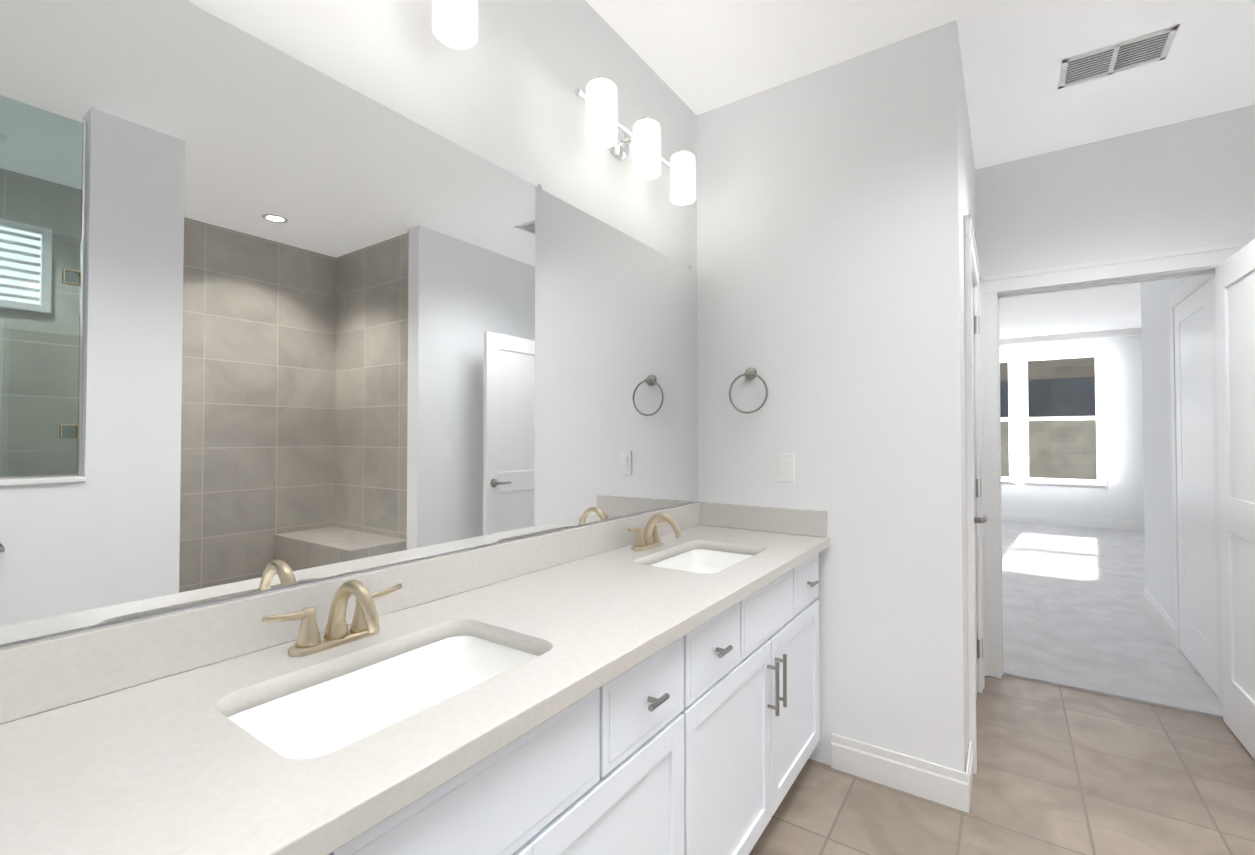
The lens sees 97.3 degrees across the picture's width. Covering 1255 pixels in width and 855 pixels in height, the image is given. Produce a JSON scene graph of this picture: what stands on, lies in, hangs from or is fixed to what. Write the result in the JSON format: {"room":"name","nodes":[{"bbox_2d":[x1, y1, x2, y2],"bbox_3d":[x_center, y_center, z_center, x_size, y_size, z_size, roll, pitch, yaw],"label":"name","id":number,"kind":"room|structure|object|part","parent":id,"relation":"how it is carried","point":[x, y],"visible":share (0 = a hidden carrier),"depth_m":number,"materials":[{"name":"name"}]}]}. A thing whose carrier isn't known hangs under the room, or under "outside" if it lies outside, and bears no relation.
{"room":"bathroom","nodes":[
{"label":"bathroom","id":0,"kind":"room"},
{"bbox_2d":[0,0,697,647],"bbox_3d":[-0.436,-0.068,1.518,0.131,2.740,5.340,-1,-1,35],"label":"wall","id":1,"kind":"structure","parent":0,"point":[506,86],"depth_m":1.59,"materials":[{"name":"white paint"}]},
{"bbox_2d":[0,0,697,644],"bbox_3d":[-0.428,-0.210,1.408,0.007,1.040,2.625,-1,-1,35],"label":"mirror","id":2,"kind":"object","parent":1,"relation":"attached to","point":[270,316],"visible":1,"depth_m":1.05,"materials":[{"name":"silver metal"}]},
{"bbox_2d":[0,502,699,721],"bbox_3d":[-0.421,0.365,1.395,0.020,0.099,2.628,-1,-1,35],"label":"backsplash","id":3,"kind":"structure","parent":1,"relation":"attached to","point":[47,673],"depth_m":0.94,"materials":[{"name":"beige stone"}]},
{"bbox_2d":[432,0,477,49],"bbox_3d":[-0.567,-0.997,1.071,0.174,0.203,0.622,-1,-1,35],"label":"sconce","id":4,"kind":"object","parent":1,"relation":"attached to","point":[454,24],"visible":1,"depth_m":1.25,"materials":[{"name":"white glass"}]},
{"bbox_2d":[575,76,695,205],"bbox_3d":[0.036,-0.982,1.948,0.174,0.203,0.632,-1,-1,35],"label":"sconce","id":5,"kind":"object","parent":1,"relation":"attached to","point":[605,128],"visible":1,"depth_m":1.88,"materials":[{"name":"white glass"}]},
{"bbox_2d":[697,20,975,772],"bbox_3d":[1.109,-0.047,2.748,1.019,2.740,1.320,-1,-1,35],"label":"wall","id":6,"kind":"structure","parent":0,"point":[835,203],"depth_m":2.11,"materials":[{"name":"white paint"}]},
{"bbox_2d":[729,367,767,413],"bbox_3d":[0.513,-0.157,2.333,0.173,0.198,0.042,-1,-1,35],"label":"towel ring","id":7,"kind":"object","parent":6,"relation":"attached to","point":[750,373],"visible":1,"depth_m":2.33,"materials":[{"name":"silver metal"}]},
{"bbox_2d":[700,502,827,537],"bbox_3d":[0.552,0.380,2.308,0.547,0.099,0.020,-1,-1,35],"label":"backsplash","id":8,"kind":"structure","parent":6,"relation":"attached to","point":[782,520],"depth_m":2.28,"materials":[{"name":"beige stone"}]},
{"bbox_2d":[777,453,794,481],"bbox_3d":[0.645,0.165,2.256,0.072,0.116,0.012,-1,-1,35],"label":"light switch","id":9,"kind":"object","parent":6,"relation":"attached to","point":[785,467],"visible":1,"depth_m":2.25,"materials":[{"name":"white plastic"}]},
{"bbox_2d":[963,214,984,773],"bbox_3d":[1.542,0.251,2.488,0.064,2.135,0.880,-1,-1,35],"label":"door frame","id":10,"kind":"structure","parent":6,"relation":"attached to","point":[971,269],"depth_m":2.13,"materials":[{"name":"white paint"}]},
{"bbox_2d":[972,283,987,698],"bbox_3d":[1.569,0.294,2.488,0.099,2.028,0.737,-1,-1,35],"label":"hall door","id":11,"kind":"structure","parent":6,"relation":"in","point":[984,519],"depth_m":2.72,"materials":[{"name":"white paint"}]},
{"bbox_3d":[1.764,0.293,2.778,0.022,1.710,0.040,-1,-1,35],"label":"hall door hinge","id":12,"kind":"part","parent":11,"relation":"part of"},
{"bbox_2d":[586,0,1254,338],"bbox_3d":[2.152,-1.451,3.724,5.520,0.100,11.870,-1,-1,35],"label":"ceiling","id":13,"kind":"structure","parent":0,"point":[698,57],"depth_m":2.13,"materials":[{"name":"white paint"}]},
{"bbox_2d":[1058,24,1179,88],"bbox_3d":[1.880,-1.424,2.137,0.330,0.006,0.216,-1,-1,35],"label":"ceiling vent","id":14,"kind":"object","parent":13,"relation":"in","point":[1142,50],"visible":1,"depth_m":2.13,"materials":[{"name":"white metal"}]},
{"bbox_2d":[749,675,1254,854],"bbox_3d":[0.987,1.310,0.476,3.630,0.050,5.275,-1,-1,35],"label":"floor","id":15,"kind":"structure","parent":0,"point":[1061,770],"depth_m":1.97,"materials":[{"name":"beige tile"}]},
{"bbox_2d":[308,542,829,854],"bbox_3d":[-0.191,0.873,1.228,0.578,0.850,2.628,-1,-1,35],"label":"bathroom vanity","id":16,"kind":"object","parent":15,"relation":"on","point":[644,684],"depth_m":1.17,"materials":[{"name":"white paint"}]},
{"bbox_2d":[0,526,829,854],"bbox_3d":[-0.192,0.430,1.236,0.577,0.035,2.628,-1,-1,35],"label":"countertop","id":17,"kind":"structure","parent":16,"relation":"on","point":[164,766],"depth_m":0.75,"materials":[{"name":"beige stone"}]},
{"bbox_2d":[256,574,403,657],"bbox_3d":[-0.509,0.345,1.023,0.161,0.126,0.261,-1,-1,35],"label":"faucet","id":18,"kind":"object","parent":17,"relation":"on","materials":[{"name":"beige metal"}]},
{"bbox_2d":[228,626,539,757],"bbox_3d":[-0.375,0.502,0.927,0.330,0.144,0.510,-1,-1,35],"label":"sink","id":19,"kind":"object","parent":17,"relation":"in","point":[308,717],"depth_m":1.03,"materials":[{"name":"white ceramic"}]},
{"bbox_2d":[624,510,683,549],"bbox_3d":[0.117,0.360,1.933,0.161,0.126,0.261,-1,-1,35],"label":"faucet","id":20,"kind":"object","parent":17,"relation":"on","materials":[{"name":"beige metal"}]},
{"bbox_2d":[652,546,755,573],"bbox_3d":[0.252,0.518,1.838,0.330,0.144,0.510,-1,-1,35],"label":"sink","id":21,"kind":"object","parent":17,"relation":"in","point":[706,558],"depth_m":2.05,"materials":[{"name":"white ceramic"}]},
{"bbox_2d":[1000,335,1143,520],"bbox_3d":[5.475,0.050,8.526,5.520,2.740,0.150,-1,-1,35],"label":"wall","id":22,"kind":"structure","parent":0,"point":[1120,496],"depth_m":7.61,"materials":[{"name":"white paint"}]},
{"bbox_2d":[1000,348,1106,487],"bbox_3d":[5.835,-0.125,8.250,1.980,1.930,0.200,-1,-1,35],"label":"window","id":23,"kind":"structure","parent":22,"relation":"in","point":[1099,417],"depth_m":8.04,"materials":[{"name":"white paint"}]},
{"bbox_2d":[1000,328,1141,345],"bbox_3d":[5.444,-1.272,8.424,5.190,0.100,0.090,-1,-1,35],"label":"crown molding","id":24,"kind":"structure","parent":22,"relation":"attached to","point":[1076,336],"depth_m":7.79,"materials":[{"name":"white paint"}]},
{"bbox_2d":[1002,521,1222,718],"bbox_3d":[3.647,1.394,5.848,5.520,0.062,6.595,-1,-1,35],"label":"floor carpet","id":25,"kind":"object","parent":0,"point":[1077,615],"depth_m":3.76,"materials":[{"name":"grey carpet"}]},
{"bbox_2d":[975,105,1254,277],"bbox_3d":[2.053,-0.043,2.973,2.319,2.740,0.120,-1,-1,35],"label":"wall","id":26,"kind":"structure","parent":0,"point":[1185,185],"depth_m":2.68,"materials":[{"name":"white paint"}]},
{"bbox_2d":[980,241,1249,678],"bbox_3d":[2.366,0.255,2.753,1.030,2.135,0.168,-1,-1,35],"label":"door frame","id":27,"kind":"structure","parent":26,"relation":"attached to","point":[1166,266],"depth_m":2.93,"materials":[{"name":"white paint"}]},
{"bbox_2d":[1215,238,1254,759],"bbox_3d":[2.436,0.288,2.118,0.167,2.028,0.864,-1,-1,34],"label":"bathroom door","id":28,"kind":"structure","parent":26,"relation":"in","point":[1235,302],"depth_m":2.31,"materials":[{"name":"white paint"}]},
{"bbox_2d":[1141,277,1190,621],"bbox_3d":[3.930,-0.044,2.931,1.480,2.740,1.940,-1,-1,35],"label":"wall","id":29,"kind":"structure","parent":0,"point":[1157,456],"depth_m":3.74,"materials":[{"name":"white paint"}]},
{"bbox_2d":[1174,280,1217,695],"bbox_3d":[3.053,0.290,2.971,0.012,2.028,0.736,-1,-1,35],"label":"closet door","id":30,"kind":"structure","parent":29,"relation":"in","point":[1195,489],"depth_m":2.94,"materials":[{"name":"white paint"}]},
{"bbox_2d":[1169,274,1222,704],"bbox_3d":[3.052,0.253,2.972,0.018,2.123,0.920,-1,-1,35],"label":"trim","id":31,"kind":"structure","parent":29,"relation":"attached to","point":[1187,288],"depth_m":2.75,"materials":[{"name":"white paint"}]},
{"label":"outside","id":32,"kind":"structure","parent":0,"visible":0},
{"bbox_2d":[1000,357,1096,479],"bbox_3d":[6.716,-0.563,9.564,12.000,5.000,0.050,-1,-1,35],"label":"wall","id":33,"kind":"structure","parent":32,"point":[1075,458],"depth_m":9.21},
{"bbox_3d":[1.399,0.030,7.368,0.120,2.740,6.380,-1,-1,35],"label":"wall","id":34,"kind":"structure","parent":0,"visible":0},
{"bbox_2d":[831,512,1174,812],"bbox_3d":[2.144,1.267,3.665,5.280,0.142,11.600,-1,-1,35],"label":"baseboard","id":35,"kind":"structure","parent":34,"relation":"attached to","point":[941,784],"depth_m":2.04,"materials":[{"name":"white paint"}]}
]}

